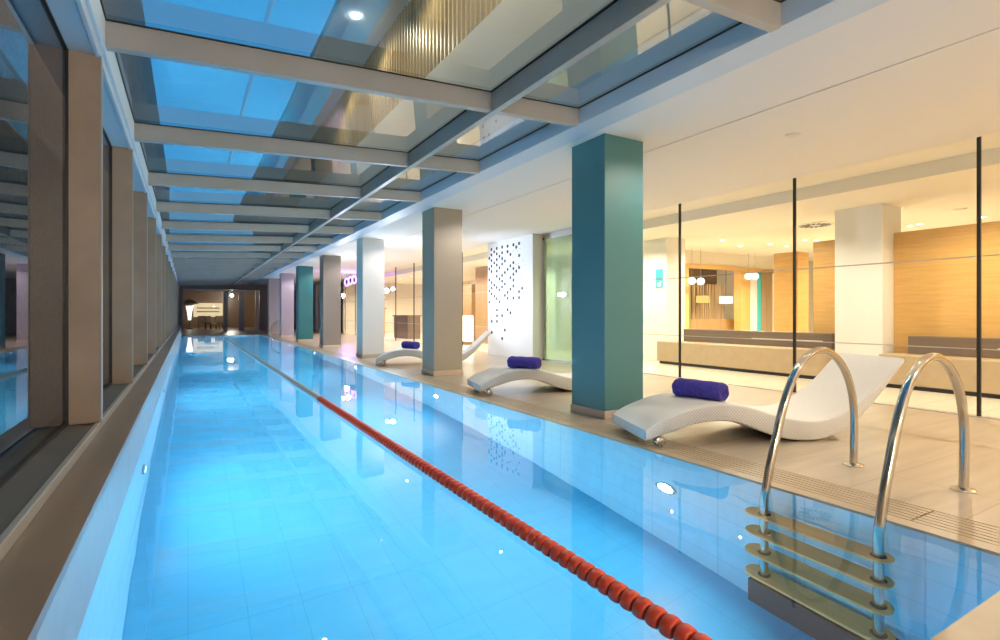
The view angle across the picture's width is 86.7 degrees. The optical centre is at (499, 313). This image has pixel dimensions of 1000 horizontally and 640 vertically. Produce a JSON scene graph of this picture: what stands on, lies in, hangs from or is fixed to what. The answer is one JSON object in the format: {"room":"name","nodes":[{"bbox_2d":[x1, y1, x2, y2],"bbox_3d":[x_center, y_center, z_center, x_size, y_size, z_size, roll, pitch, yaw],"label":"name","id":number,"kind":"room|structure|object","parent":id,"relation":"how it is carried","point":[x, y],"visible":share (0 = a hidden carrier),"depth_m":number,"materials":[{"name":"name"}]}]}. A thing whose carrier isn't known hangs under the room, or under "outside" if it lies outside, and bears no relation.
{"room":"spa","nodes":[
{"label":"spa","id":0,"kind":"room"},
{"bbox_2d":[35,327,181,639],"bbox_3d":[-9.492,0.946,15.010,0.470,0.356,41.500,0,0,-30],"label":"wall ledge","id":1,"kind":"object","parent":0,"point":[64,618],"visible":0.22,"depth_m":2.19,"materials":[{"name":"tile"}]},
{"bbox_2d":[102,0,168,219],"bbox_3d":[-11.477,-3.730,17.032,0.200,10.700,49.000,0,0,-30],"label":"wall","id":2,"kind":"structure","parent":0,"point":[137,72],"depth_m":15.21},
{"bbox_2d":[179,283,248,285],"bbox_3d":[-18.134,-1.896,33.703,3.858,0.372,0.588,0,0,-30],"label":"roof beam","id":3,"kind":"structure","parent":0,"point":[207,283],"depth_m":33.47,"materials":[{"name":"metal"}]},
{"bbox_2d":[179,281,251,283],"bbox_3d":[-17.461,-1.896,32.562,3.858,0.372,2.158,0,0,-30],"label":"roof beam","id":4,"kind":"structure","parent":0,"point":[217,281],"depth_m":31.64,"materials":[{"name":"metal"}]},
{"bbox_2d":[178,279,255,281],"bbox_3d":[-16.391,-1.896,30.743,3.858,0.372,2.158,0,0,-30],"label":"roof beam","id":5,"kind":"structure","parent":0,"point":[214,280],"depth_m":29.75,"materials":[{"name":"metal"}]},
{"bbox_2d":[183,289,254,327],"bbox_3d":[-19.939,-0.830,38.798,11.000,4.100,9.700,0,0,-30],"label":"wall","id":6,"kind":"structure","parent":0,"point":[198,296],"depth_m":42.76,"materials":[{"name":"brown wood"}]},
{"bbox_2d":[193,303,222,316],"bbox_3d":[-23.194,-0.280,42.121,2.040,1.100,0.170,0,0,-30],"label":"screen","id":7,"kind":"object","parent":6,"relation":"attached to","point":[201,309],"visible":0.88,"depth_m":42.05,"materials":[{"name":"brown wood"}]},
{"bbox_2d":[178,277,259,279],"bbox_3d":[-15.320,-1.896,28.925,3.858,0.372,2.158,0,0,-30],"label":"roof beam","id":8,"kind":"structure","parent":0,"point":[187,278],"depth_m":27.82,"materials":[{"name":"paint"}]},
{"bbox_2d":[181,327,258,335],"bbox_3d":[-18.140,1.180,35.447,7.700,0.120,18.500,0,0,-30],"label":"floor","id":9,"kind":"structure","parent":0,"point":[231,330],"depth_m":31.24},
{"bbox_2d":[186,306,192,328],"bbox_3d":[-22.742,0.285,38.830,0.480,1.670,0.480,0,0,-30],"label":"lamp","id":10,"kind":"object","parent":9,"relation":"on","point":[189,308],"visible":1,"depth_m":38.72,"materials":[{"name":"white fabric"}]},
{"bbox_2d":[204,316,216,328],"bbox_3d":[-20.617,0.645,37.769,0.580,0.950,0.560,0,0,14],"label":"lounge chair","id":11,"kind":"object","parent":9,"relation":"on","point":[207,319],"visible":0.93,"depth_m":37.73,"materials":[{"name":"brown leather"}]},
{"bbox_2d":[215,316,222,328],"bbox_3d":[-20.672,0.645,39.248,0.580,0.950,0.560,0,0,37],"label":"lounge chair","id":12,"kind":"object","parent":9,"relation":"on","point":[218,319],"visible":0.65,"depth_m":39.31,"materials":[{"name":"brown leather"}]},
{"bbox_2d":[177,274,264,277],"bbox_3d":[-14.250,-1.896,27.107,3.858,0.372,2.158,0,0,-30],"label":"roof beam","id":13,"kind":"structure","parent":0,"point":[210,275],"depth_m":26.20,"materials":[{"name":"metal"}]},
{"bbox_2d":[176,271,269,274],"bbox_3d":[-13.180,-1.896,25.288,3.858,0.372,2.158,0,0,-30],"label":"roof beam","id":14,"kind":"structure","parent":0,"point":[188,272],"depth_m":24.21,"materials":[{"name":"paint"}]},
{"bbox_2d":[175,267,276,271],"bbox_3d":[-12.109,-1.896,23.470,3.858,0.372,2.158,0,0,-30],"label":"roof beam","id":15,"kind":"structure","parent":0,"point":[229,268],"depth_m":22.55,"materials":[{"name":"metal"}]},
{"bbox_2d":[174,263,283,267],"bbox_3d":[-11.039,-1.896,21.652,3.858,0.372,2.158,0,0,-30],"label":"roof beam","id":16,"kind":"structure","parent":0,"point":[176,265],"depth_m":20.55,"materials":[{"name":"paint"}]},
{"bbox_2d":[172,258,292,262],"bbox_3d":[-9.969,-1.896,19.833,3.858,0.372,2.158,0,0,-30],"label":"roof beam","id":17,"kind":"structure","parent":0,"point":[174,260],"depth_m":18.81,"materials":[{"name":"metal"}]},
{"bbox_2d":[179,284,295,330],"bbox_3d":[-16.781,-0.530,34.913,8.300,3.500,0.200,0,0,-30],"label":"wall","id":18,"kind":"structure","parent":0,"point":[262,289],"depth_m":35.03,"materials":[{"name":"brown paint"}]},
{"bbox_2d":[0,0,67,487],"bbox_3d":[-2.030,-0.471,2.352,0.178,2.308,2.208,0,0,-30],"label":"window","id":19,"kind":"structure","parent":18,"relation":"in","point":[33,47],"depth_m":2.51,"materials":[{"name":"glass"}]},
{"bbox_2d":[0,331,172,534],"bbox_3d":[-9.513,0.706,14.997,0.180,0.055,41.500,0,0,-30],"label":"trim","id":20,"kind":"structure","parent":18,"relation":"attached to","point":[19,490],"depth_m":2.37,"materials":[{"name":"grey"}]},
{"bbox_2d":[65,49,111,424],"bbox_3d":[-3.130,-0.471,4.221,0.178,2.308,2.208,0,0,-30],"label":"pillar","id":21,"kind":"structure","parent":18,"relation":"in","point":[87,143],"depth_m":3.28,"materials":[{"name":"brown metal"}]},
{"bbox_2d":[0,325,178,561],"bbox_3d":[-9.425,0.708,15.049,0.025,0.050,41.500,0,0,-30],"label":"trim","id":22,"kind":"structure","parent":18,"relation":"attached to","point":[10,535],"depth_m":2.19,"materials":[{"name":"silver metal"}]},
{"bbox_2d":[0,325,181,639],"bbox_3d":[-9.483,0.750,15.015,0.489,0.035,41.500,0,0,-30],"label":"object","id":23,"kind":"structure","parent":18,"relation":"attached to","point":[32,572],"depth_m":1.82,"materials":[{"name":"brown stone"}]},
{"bbox_2d":[46,0,168,260],"bbox_3d":[-9.565,-1.788,14.967,0.300,0.345,41.500,0,0,-30],"label":"trim","id":24,"kind":"structure","parent":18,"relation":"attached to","point":[66,14],"depth_m":3.17,"materials":[{"name":"blue"}]},
{"bbox_2d":[110,146,132,383],"bbox_3d":[-4.231,-0.471,6.092,0.178,2.308,2.208,0,0,-30],"label":"pillar","id":25,"kind":"structure","parent":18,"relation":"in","point":[121,159],"depth_m":5.14,"materials":[{"name":"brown metal"}]},
{"bbox_2d":[133,191,147,364],"bbox_3d":[-5.332,-0.471,7.962,0.178,2.308,2.208,0,0,-30],"label":"pillar","id":26,"kind":"structure","parent":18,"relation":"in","point":[140,199],"depth_m":7.03,"materials":[{"name":"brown metal"}]},
{"bbox_2d":[148,217,155,353],"bbox_3d":[-6.433,-0.471,9.832,0.178,2.308,2.208,0,0,-30],"label":"window","id":27,"kind":"structure","parent":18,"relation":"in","point":[151,221],"depth_m":8.90,"materials":[{"name":"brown metal"}]},
{"bbox_2d":[156,234,161,346],"bbox_3d":[-7.534,-0.471,11.702,0.178,2.308,2.208,0,0,-30],"label":"window","id":28,"kind":"structure","parent":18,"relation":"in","point":[158,237],"depth_m":10.78,"materials":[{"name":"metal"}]},
{"bbox_2d":[162,246,164,341],"bbox_3d":[-8.635,-0.471,13.572,0.178,2.308,2.208,0,0,-30],"label":"window","id":29,"kind":"structure","parent":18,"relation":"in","point":[163,247],"depth_m":12.65,"materials":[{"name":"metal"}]},
{"bbox_2d":[165,255,167,337],"bbox_3d":[-9.735,-0.471,15.442,0.178,2.308,2.208,0,0,-30],"label":"window","id":30,"kind":"structure","parent":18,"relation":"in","point":[166,256],"depth_m":14.52,"materials":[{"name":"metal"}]},
{"bbox_2d":[168,261,170,335],"bbox_3d":[-10.836,-0.471,17.312,0.178,2.308,2.208,0,0,-30],"label":"window","id":31,"kind":"structure","parent":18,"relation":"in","point":[169,263],"depth_m":16.40,"materials":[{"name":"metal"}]},
{"bbox_2d":[171,267,171,332],"bbox_3d":[-11.937,-0.471,19.182,0.178,2.308,2.208,0,0,-30],"label":"window","id":32,"kind":"structure","parent":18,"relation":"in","point":[171,267],"depth_m":18.27,"materials":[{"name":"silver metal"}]},
{"bbox_2d":[172,271,173,330],"bbox_3d":[-13.038,-0.471,21.052,0.178,2.308,2.208,0,0,-30],"label":"window","id":33,"kind":"structure","parent":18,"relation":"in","point":[172,271],"depth_m":20.14,"materials":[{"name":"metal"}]},
{"bbox_2d":[183,289,254,291],"bbox_3d":[-17.925,-1.465,34.135,4.260,0.090,0.080,0,0,-30],"label":"door frame","id":34,"kind":"structure","parent":18,"relation":"attached to","point":[183,289],"depth_m":34.15,"materials":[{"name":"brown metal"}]},
{"bbox_2d":[223,291,227,330],"bbox_3d":[-17.782,-0.150,34.336,0.250,2.540,0.180,0,0,-30],"label":"door","id":35,"kind":"structure","parent":18,"relation":"in","point":[225,294],"depth_m":34.26,"materials":[{"name":"silver metal"}]},
{"bbox_2d":[239,292,243,330],"bbox_3d":[-16.980,-0.150,34.807,0.310,2.540,0.180,0,0,-30],"label":"door","id":36,"kind":"structure","parent":18,"relation":"in","point":[241,294],"depth_m":34.73,"materials":[{"name":"silver metal"}]},
{"bbox_2d":[255,290,258,329],"bbox_3d":[-16.127,-0.210,35.182,0.200,2.660,0.200,0,0,-30],"label":"door","id":37,"kind":"structure","parent":18,"relation":"in","point":[256,291],"depth_m":35.09,"materials":[{"name":"beige"}]},
{"bbox_2d":[249,330,999,545],"bbox_3d":[-6.040,1.138,17.187,0.274,0.034,41.250,0,0,-30],"label":"pool edge","id":38,"kind":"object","parent":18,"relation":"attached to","point":[960,526],"depth_m":3.74,"materials":[{"name":"stone"}]},
{"bbox_2d":[171,251,303,257],"bbox_3d":[-8.898,-1.896,18.015,3.858,0.372,2.158,0,0,-30],"label":"roof beam","id":39,"kind":"structure","parent":0,"point":[175,254],"depth_m":16.98,"materials":[{"name":"metal"}]},
{"bbox_2d":[168,244,316,252],"bbox_3d":[-7.828,-1.896,16.197,3.858,0.372,2.158,0,0,-30],"label":"roof beam","id":40,"kind":"structure","parent":0,"point":[173,247],"depth_m":15.24,"materials":[{"name":"metal"}]},
{"bbox_2d":[166,233,332,245],"bbox_3d":[-6.757,-1.896,14.378,3.858,0.372,2.158,0,0,-30],"label":"roof beam","id":41,"kind":"structure","parent":0,"point":[171,238],"depth_m":13.54,"materials":[{"name":"metal"}]},
{"bbox_2d":[162,220,353,236],"bbox_3d":[-5.687,-1.896,12.560,3.858,0.372,2.158,0,0,-30],"label":"roof beam","id":42,"kind":"structure","parent":0,"point":[170,226],"depth_m":11.87,"materials":[{"name":"metal"}]},
{"bbox_2d":[231,0,671,284],"bbox_3d":[-6.919,-1.928,16.524,0.070,0.180,41.500,0,0,-30],"label":"roof beam purlin","id":43,"kind":"structure","parent":42,"relation":"attached to","point":[622,15],"depth_m":4.35,"materials":[{"name":"paint"}]},
{"bbox_2d":[156,201,381,220],"bbox_3d":[-4.616,-1.896,10.742,3.858,0.372,2.158,0,0,-30],"label":"roof beam","id":44,"kind":"structure","parent":0,"point":[161,206],"depth_m":9.64,"materials":[{"name":"paint"}]},
{"bbox_2d":[148,171,420,201],"bbox_3d":[-3.546,-1.896,8.923,3.858,0.372,2.158,0,0,-30],"label":"roof beam","id":45,"kind":"structure","parent":0,"point":[163,179],"depth_m":7.79,"materials":[{"name":"metal"}]},
{"bbox_2d":[134,122,479,173],"bbox_3d":[-2.476,-1.896,7.105,3.858,0.372,2.158,0,0,-30],"label":"roof beam","id":46,"kind":"structure","parent":0,"point":[143,132],"depth_m":5.93,"materials":[{"name":"paint"}]},
{"bbox_2d":[313,284,319,330],"bbox_3d":[-11.298,-0.480,33.859,0.120,3.200,7.180,0,0,-30],"label":"wall","id":47,"kind":"structure","parent":0,"point":[319,284],"depth_m":35.88,"materials":[{"name":"beige paint"}]},
{"bbox_2d":[318,330,999,419],"bbox_3d":[-2.628,1.177,19.050,0.120,0.126,41.500,0,0,-30],"label":"trim","id":48,"kind":"structure","parent":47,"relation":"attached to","point":[910,407],"depth_m":7.47,"materials":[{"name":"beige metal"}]},
{"bbox_2d":[315,284,342,330],"bbox_3d":[-7.197,-0.430,37.654,11.400,3.300,0.200,0,0,-30],"label":"wall","id":49,"kind":"structure","parent":0,"point":[316,285],"depth_m":34.74,"materials":[{"name":"beige paint"}]},
{"bbox_2d":[385,267,395,339],"bbox_3d":[-4.823,-0.410,22.779,0.032,3.060,2.066,0,0,-30],"label":"window","id":50,"kind":"structure","parent":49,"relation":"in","point":[395,267],"depth_m":21.89,"materials":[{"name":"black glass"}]},
{"bbox_2d":[396,263,414,340],"bbox_3d":[-3.783,-0.410,21.013,0.032,3.060,2.066,0,0,-30],"label":"window","id":51,"kind":"structure","parent":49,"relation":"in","point":[413,323],"depth_m":20.14,"materials":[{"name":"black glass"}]},
{"bbox_2d":[462,252,462,348],"bbox_3d":[-1.703,-0.410,17.479,0.032,3.060,2.066,0,0,-30],"label":"window","id":52,"kind":"structure","parent":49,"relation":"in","point":[462,252],"depth_m":16.59,"materials":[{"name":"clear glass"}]},
{"bbox_2d":[542,228,571,362],"bbox_3d":[1.581,-0.410,11.902,0.060,3.060,2.090,0,0,-30],"label":"window","id":53,"kind":"structure","parent":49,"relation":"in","point":[557,245],"depth_m":12.32,"materials":[{"name":"green glass"}]},
{"bbox_2d":[643,204,680,376],"bbox_3d":[2.630,-0.410,10.120,0.032,3.060,2.046,0,0,-30],"label":"window","id":54,"kind":"structure","parent":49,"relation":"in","point":[679,335],"depth_m":9.24,"materials":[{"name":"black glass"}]},
{"bbox_2d":[681,178,795,391],"bbox_3d":[3.659,-0.410,8.370,0.032,3.060,2.046,0,0,-30],"label":"window","id":55,"kind":"structure","parent":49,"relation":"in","point":[794,179],"depth_m":7.49,"materials":[{"name":"black metal"}]},
{"bbox_2d":[797,136,981,415],"bbox_3d":[4.689,-0.410,6.621,0.032,3.060,2.046,0,0,-30],"label":"window","id":56,"kind":"structure","parent":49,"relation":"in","point":[979,139],"depth_m":5.75,"materials":[{"name":"black metal"}]},
{"bbox_2d":[105,19,579,126],"bbox_3d":[-1.405,-1.896,5.287,3.858,0.372,2.158,0,0,-30],"label":"roof beam","id":57,"kind":"structure","parent":0,"point":[120,37],"depth_m":4.02,"materials":[{"name":"paint"}]},
{"bbox_2d":[343,282,421,333],"bbox_3d":[-6.437,-0.315,31.139,5.500,2.870,0.200,0,0,-30],"label":"wall","id":58,"kind":"structure","parent":0,"point":[404,305],"depth_m":31.07,"materials":[{"name":"beige paint"}]},
{"bbox_2d":[77,335,999,639],"bbox_3d":[-6.680,1.126,14.239,3.606,0.001,29.680,0,0,-30],"label":"pool water","id":59,"kind":"object","parent":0,"point":[252,509],"visible":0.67,"depth_m":2.65,"materials":[{"name":"liquid"}]},
{"bbox_2d":[221,335,711,639],"bbox_3d":[-6.673,1.114,14.243,0.088,0.088,29.680,0,0,-30],"label":"lane rope","id":60,"kind":"object","parent":59,"relation":"on","point":[669,625],"visible":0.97,"depth_m":2.50,"materials":[{"name":"red plastic"}]},
{"bbox_2d":[248,0,889,284],"bbox_3d":[-5.950,-2.120,17.095,0.290,0.420,41.500,0,0,-30],"label":"roof beam edge","id":61,"kind":"structure","parent":0,"point":[743,44],"depth_m":4.74,"materials":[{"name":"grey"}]},
{"bbox_2d":[252,330,999,527],"bbox_3d":[-4.265,1.180,18.087,3.680,0.120,41.500,0,0,-30],"label":"floor","id":62,"kind":"structure","parent":0,"point":[927,462],"depth_m":4.53,"materials":[{"name":"tile"}]},
{"bbox_2d":[267,279,279,333],"bbox_3d":[-12.520,-0.395,29.310,0.584,3.030,0.584,0,0,-30],"label":"column","id":63,"kind":"structure","parent":62,"relation":"on","point":[273,285],"depth_m":29.07,"materials":[{"name":"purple paint"}]},
{"bbox_2d":[279,273,293,336],"bbox_3d":[-10.232,-0.395,25.424,0.584,3.030,0.584,0,0,-30],"label":"column","id":64,"kind":"structure","parent":62,"relation":"on","point":[286,279],"depth_m":25.19,"materials":[{"name":"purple paint"}]},
{"bbox_2d":[296,266,312,341],"bbox_3d":[-7.944,-0.395,21.537,0.584,3.030,0.584,0,0,-30],"label":"column","id":65,"kind":"structure","parent":62,"relation":"on","point":[304,274],"depth_m":21.31,"materials":[{"name":"teal paint"}]},
{"bbox_2d":[319,255,340,347],"bbox_3d":[-5.656,-0.395,17.651,0.584,3.030,0.584,0,0,-30],"label":"column","id":66,"kind":"structure","parent":62,"relation":"on","point":[330,265],"depth_m":17.42,"materials":[{"name":"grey paint"}]},
{"bbox_2d":[356,238,383,357],"bbox_3d":[-3.368,-0.395,13.764,0.584,3.030,0.584,0,0,-30],"label":"column","id":67,"kind":"structure","parent":62,"relation":"on","point":[370,252],"depth_m":13.53,"materials":[{"name":"white paint"}]},
{"bbox_2d":[376,331,490,365],"bbox_3d":[-1.485,0.762,11.834,2.470,0.715,0.760,0,0,-9],"label":"sun lounger","id":68,"kind":"object","parent":62,"relation":"on","point":[473,347],"visible":0.66,"depth_m":11.45,"materials":[{"name":"white plastic"},{"name":"purple fabric"}]},
{"bbox_2d":[401,341,419,348],"bbox_3d":[-1.980,0.692,11.733,0.471,0.161,0.189,0,0,41],"label":"rolled towel","id":69,"kind":"object","parent":68,"relation":"on","point":[405,344],"visible":0.98,"depth_m":11.63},
{"bbox_2d":[421,207,462,375],"bbox_3d":[-1.080,-0.395,9.877,0.584,3.030,0.584,0,0,-30],"label":"column","id":70,"kind":"structure","parent":62,"relation":"on","point":[441,227],"depth_m":9.65,"materials":[{"name":"beige paint"}]},
{"bbox_2d":[488,234,541,359],"bbox_3d":[0.351,-0.393,13.691,0.304,3.026,2.200,0,0,-30],"label":"perforated panel","id":71,"kind":"object","parent":62,"relation":"on","point":[514,264],"visible":1,"depth_m":13.37,"materials":[{"name":"white paint"}]},
{"bbox_2d":[467,365,571,395],"bbox_3d":[0.805,0.762,7.862,2.470,0.715,0.760,0,0,-16],"label":"sun lounger","id":72,"kind":"object","parent":62,"relation":"on","point":[491,377],"visible":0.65,"depth_m":7.40,"materials":[{"name":"white plastic"},{"name":"purple fabric"}]},
{"bbox_2d":[507,356,541,368],"bbox_3d":[0.342,0.690,7.506,0.481,0.161,0.190,0,0,31],"label":"rolled towel","id":73,"kind":"object","parent":72,"relation":"on","point":[512,361],"visible":1,"depth_m":7.42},
{"bbox_2d":[570,133,642,419],"bbox_3d":[1.208,-0.395,5.991,0.584,3.030,0.584,0,0,-30],"label":"column","id":74,"kind":"structure","parent":62,"relation":"on","point":[607,169],"depth_m":5.77,"materials":[{"name":"teal paint"}]},
{"bbox_2d":[612,352,903,446],"bbox_3d":[2.366,0.762,4.957,2.470,0.715,0.760,0,0,-9],"label":"sun lounger","id":75,"kind":"object","parent":62,"relation":"on","point":[819,410],"visible":0.91,"depth_m":4.74,"materials":[{"name":"white plastic"}]},
{"bbox_2d":[672,378,728,400],"bbox_3d":[1.830,0.690,4.860,0.190,0.161,0.491,0,0,-38],"label":"rolled towel","id":76,"kind":"object","parent":75,"relation":"on","point":[709,390],"visible":1,"depth_m":4.77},
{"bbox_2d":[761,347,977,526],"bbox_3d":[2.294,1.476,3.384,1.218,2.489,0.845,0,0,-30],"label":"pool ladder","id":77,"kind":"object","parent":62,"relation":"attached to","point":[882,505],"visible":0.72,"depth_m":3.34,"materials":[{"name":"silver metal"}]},
{"bbox_2d":[253,0,999,285],"bbox_3d":[-4.239,-1.970,18.102,3.680,0.120,41.500,0,0,-30],"label":"ceiling","id":78,"kind":"structure","parent":0,"point":[893,77],"depth_m":5.25,"materials":[{"name":"white paint"}]},
{"bbox_2d":[341,132,999,286],"bbox_3d":[2.776,-1.905,20.781,11.130,0.310,39.000,0,0,-30],"label":"ceiling","id":79,"kind":"structure","parent":0,"point":[926,184],"depth_m":8.75,"materials":[{"name":"beige paint"}]},
{"bbox_2d":[697,249,704,284],"bbox_3d":[5.428,-1.260,14.335,0.208,0.980,0.205,0,0,-30],"label":"globe pendant","id":80,"kind":"object","parent":79,"relation":"hanging from","point":[700,281],"visible":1,"depth_m":14.30,"materials":[{"name":"white glass"}]},
{"bbox_2d":[696,269,708,302],"bbox_3d":[5.846,-1.030,15.301,0.360,1.440,0.360,0,0,-30],"label":"pendant lamp","id":81,"kind":"object","parent":79,"relation":"hanging from","point":[699,299],"visible":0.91,"depth_m":15.17,"materials":[{"name":"yellow fabric"}]},
{"bbox_2d":[719,296,732,303],"bbox_3d":[6.751,-1.025,15.833,0.380,1.450,0.380,0,0,-30],"label":"pendant lamp","id":82,"kind":"object","parent":79,"relation":"hanging from","point":[722,299],"visible":0.91,"depth_m":15.69,"materials":[{"name":"white fabric"}]},
{"bbox_2d":[789,221,834,228],"bbox_3d":[6.226,-1.743,10.477,0.660,0.014,0.660,0,0,-30],"label":"ceiling vent","id":83,"kind":"object","parent":79,"relation":"in","point":[819,224],"visible":0.98,"depth_m":10.46,"materials":[{"name":"white paint"}]},
{"bbox_2d":[341,330,999,417],"bbox_3d":[2.815,1.180,20.804,11.040,0.120,39.000,0,0,-30],"label":"floor","id":84,"kind":"structure","parent":0,"point":[990,407],"depth_m":8.48,"materials":[{"name":"tile"}]},
{"bbox_2d":[392,315,421,338],"bbox_3d":[-4.257,0.595,24.183,0.700,1.050,1.900,0,0,-30],"label":"reception desk","id":85,"kind":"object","parent":84,"relation":"on","point":[404,330],"depth_m":23.52,"materials":[{"name":"brown wood"}]},
{"bbox_2d":[463,315,472,344],"bbox_3d":[-1.177,0.595,19.150,0.320,1.050,0.320,0,0,-30],"label":"floor lamp","id":86,"kind":"object","parent":84,"relation":"on","point":[467,319],"visible":0.8,"depth_m":19.01,"materials":[{"name":"white fabric"}]},
{"bbox_2d":[463,284,474,340],"bbox_3d":[-1.292,-0.030,21.809,0.300,2.300,1.100,0,0,-30],"label":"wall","id":87,"kind":"structure","parent":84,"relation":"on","point":[469,298],"depth_m":21.41,"materials":[{"name":"brown wood"}]},
{"bbox_2d":[475,266,487,343],"bbox_3d":[-0.497,-0.315,20.015,0.450,2.870,1.000,0,0,-30],"label":"wooden pillar","id":88,"kind":"structure","parent":84,"relation":"on","point":[481,273],"depth_m":19.91,"materials":[{"name":"brown wood"}]},
{"bbox_2d":[644,238,684,360],"bbox_3d":[3.924,-0.315,12.672,0.620,2.870,0.720,0,0,-30],"label":"column","id":89,"kind":"structure","parent":84,"relation":"on","point":[661,305],"depth_m":12.42,"materials":[{"name":"white paint"}]},
{"bbox_2d":[655,269,662,277],"bbox_3d":[3.721,-0.932,12.390,0.014,0.215,0.220,0,0,-30],"label":"sign plate","id":90,"kind":"object","parent":89,"relation":"attached to","point":[658,272],"visible":1,"depth_m":12.38,"materials":[{"name":"teal"}]},
{"bbox_2d":[691,319,733,329],"bbox_3d":[6.628,0.645,16.289,4.050,0.950,0.150,0,0,-30],"label":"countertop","id":91,"kind":"structure","parent":84,"relation":"on","point":[729,323],"depth_m":16.30,"materials":[{"name":"brown wood"}]},
{"bbox_2d":[657,329,834,378],"bbox_3d":[4.702,0.733,10.601,0.620,0.775,3.540,0,0,-30],"label":"bench","id":92,"kind":"object","parent":84,"relation":"on","point":[769,357],"visible":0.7,"depth_m":10.24,"materials":[{"name":"wood"}]},
{"bbox_2d":[750,273,756,330],"bbox_3d":[7.691,-0.110,16.120,0.330,2.460,0.060,0,0,-30],"label":"panel","id":93,"kind":"object","parent":84,"relation":"on","point":[753,283],"visible":0.57,"depth_m":16.09,"materials":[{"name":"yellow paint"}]},
{"bbox_2d":[757,273,760,330],"bbox_3d":[7.923,-0.110,16.257,0.190,2.460,0.060,0,0,-30],"label":"panel","id":94,"kind":"object","parent":84,"relation":"on","point":[759,274],"visible":0.64,"depth_m":16.24,"materials":[{"name":"teal"}]},
{"bbox_2d":[761,270,771,330],"bbox_3d":[8.260,-0.110,16.449,0.525,2.460,0.070,0,0,-30],"label":"slatted screen","id":95,"kind":"object","parent":84,"relation":"on","point":[766,278],"visible":0.64,"depth_m":16.41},
{"bbox_2d":[774,251,808,331],"bbox_3d":[6.371,-0.100,11.600,0.410,2.440,0.530,0,0,-30],"label":"wooden pillar","id":96,"kind":"structure","parent":84,"relation":"on","point":[783,280],"depth_m":11.44,"materials":[{"name":"brown wood"}]},
{"bbox_2d":[835,203,900,355],"bbox_3d":[6.156,-0.315,8.880,0.620,2.870,0.720,0,0,-30],"label":"column","id":97,"kind":"structure","parent":84,"relation":"on","point":[864,294],"depth_m":8.63,"materials":[{"name":"white paint"}]},
{"bbox_2d":[879,336,999,398],"bbox_3d":[7.655,0.733,5.585,0.620,0.775,6.260,0,0,-30],"label":"bench","id":98,"kind":"object","parent":84,"relation":"on","point":[933,378],"visible":0.8,"depth_m":7.50,"materials":[{"name":"wood"}]},
{"bbox_2d":[689,268,716,318],"bbox_3d":[5.183,-0.410,19.384,8.200,3.060,0.150,0,0,-30],"label":"wall","id":99,"kind":"structure","parent":0,"point":[711,280],"depth_m":21.05,"materials":[{"name":"brown wood"}]},
{"bbox_2d":[689,284,724,329],"bbox_3d":[5.902,-0.130,15.660,2.269,1.501,0.020,0,0,-30],"label":"curtain","id":100,"kind":"object","parent":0,"point":[720,314],"visible":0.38,"depth_m":15.84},
{"bbox_2d":[717,270,736,318],"bbox_3d":[7.572,-0.430,23.604,0.200,3.300,39.000,0,0,-30],"label":"wall","id":101,"kind":"structure","parent":0,"point":[727,280],"depth_m":20.98,"materials":[{"name":"beige paint"}]},
{"bbox_2d":[643,246,812,355],"bbox_3d":[7.212,-0.410,15.937,8.200,3.060,0.150,0,0,-30],"label":"wall","id":102,"kind":"structure","parent":0,"point":[692,257],"depth_m":15.83,"materials":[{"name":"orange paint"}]},
{"bbox_2d":[685,263,773,330],"bbox_3d":[6.824,-0.130,15.709,4.300,2.500,0.250,0,0,-30],"label":"door","id":103,"kind":"structure","parent":102,"relation":"in","point":[741,285],"depth_m":15.83,"materials":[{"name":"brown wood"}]},
{"bbox_2d":[682,0,780,32],"bbox_3d":[-0.335,-1.896,3.468,3.858,0.372,2.158,0,0,-30],"label":"roof beam","id":104,"kind":"structure","parent":0,"point":[765,15],"depth_m":3.38,"materials":[{"name":"metal"}]},
{"bbox_2d":[813,221,999,352],"bbox_3d":[7.826,-0.092,6.261,0.120,2.425,8.050,0,0,-30],"label":"wall","id":105,"kind":"structure","parent":0,"point":[932,297],"depth_m":8.11,"materials":[{"name":"brown wood"}]},
{"bbox_2d":[930,591,999,639],"bbox_3d":[1.828,1.180,-0.189,3.581,0.120,3.820,0,0,-30],"label":"floor","id":106,"kind":"structure","parent":0,"point":[983,622],"depth_m":1.90,"materials":[{"name":"tile"}]},
{"bbox_3d":[9.156,-0.480,1.793,19.400,3.600,0.200,0,0,-30],"label":"wall","id":107,"kind":"structure","parent":0,"visible":0},
{"bbox_2d":[75,0,179,286],"bbox_3d":[-9.416,-1.742,15.054,0.045,0.277,41.500,0,0,-30],"label":"trim","id":108,"kind":"structure","parent":107,"relation":"attached to","point":[91,12],"depth_m":4.03,"materials":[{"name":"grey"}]},
{"bbox_3d":[-5.066,2.015,15.190,0.140,1.710,29.680,0,0,-30],"label":"wall","id":109,"kind":"structure","parent":0,"visible":0},
{"bbox_2d":[249,331,999,554],"bbox_3d":[-6.147,1.138,16.978,0.099,0.036,41.500,0,0,-30],"label":"trim","id":110,"kind":"structure","parent":109,"relation":"on","point":[982,545],"depth_m":3.60,"materials":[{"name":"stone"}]},
{"bbox_3d":[0.736,-1.896,1.650,3.858,0.372,2.157,0,0,-30],"label":"roof beam","id":111,"kind":"structure","parent":0,"visible":0},
{"bbox_2d":[100,0,785,257],"bbox_3d":[-7.737,-1.976,16.043,3.858,0.203,41.500,0,0,-30],"label":"roof beam gasket","id":112,"kind":"structure","parent":111,"relation":"on","point":[101,1],"depth_m":4.54,"materials":[{"name":"black"}]},
{"label":"outside","id":113,"kind":"structure","parent":0,"visible":0},
{"bbox_2d":[233,0,703,225],"bbox_3d":[-6.202,-4.340,17.237,1.600,4.080,44.000,0,0,-30],"label":"building","id":114,"kind":"structure","parent":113,"point":[515,32],"depth_m":9.36,"materials":[{"name":"grey"}]},
{"bbox_2d":[283,0,502,217],"bbox_3d":[-2.570,-5.255,11.837,0.080,1.850,29.010,0,0,-30],"label":"exterior slats","id":115,"kind":"structure","parent":114,"relation":"attached to","point":[424,32],"depth_m":11.04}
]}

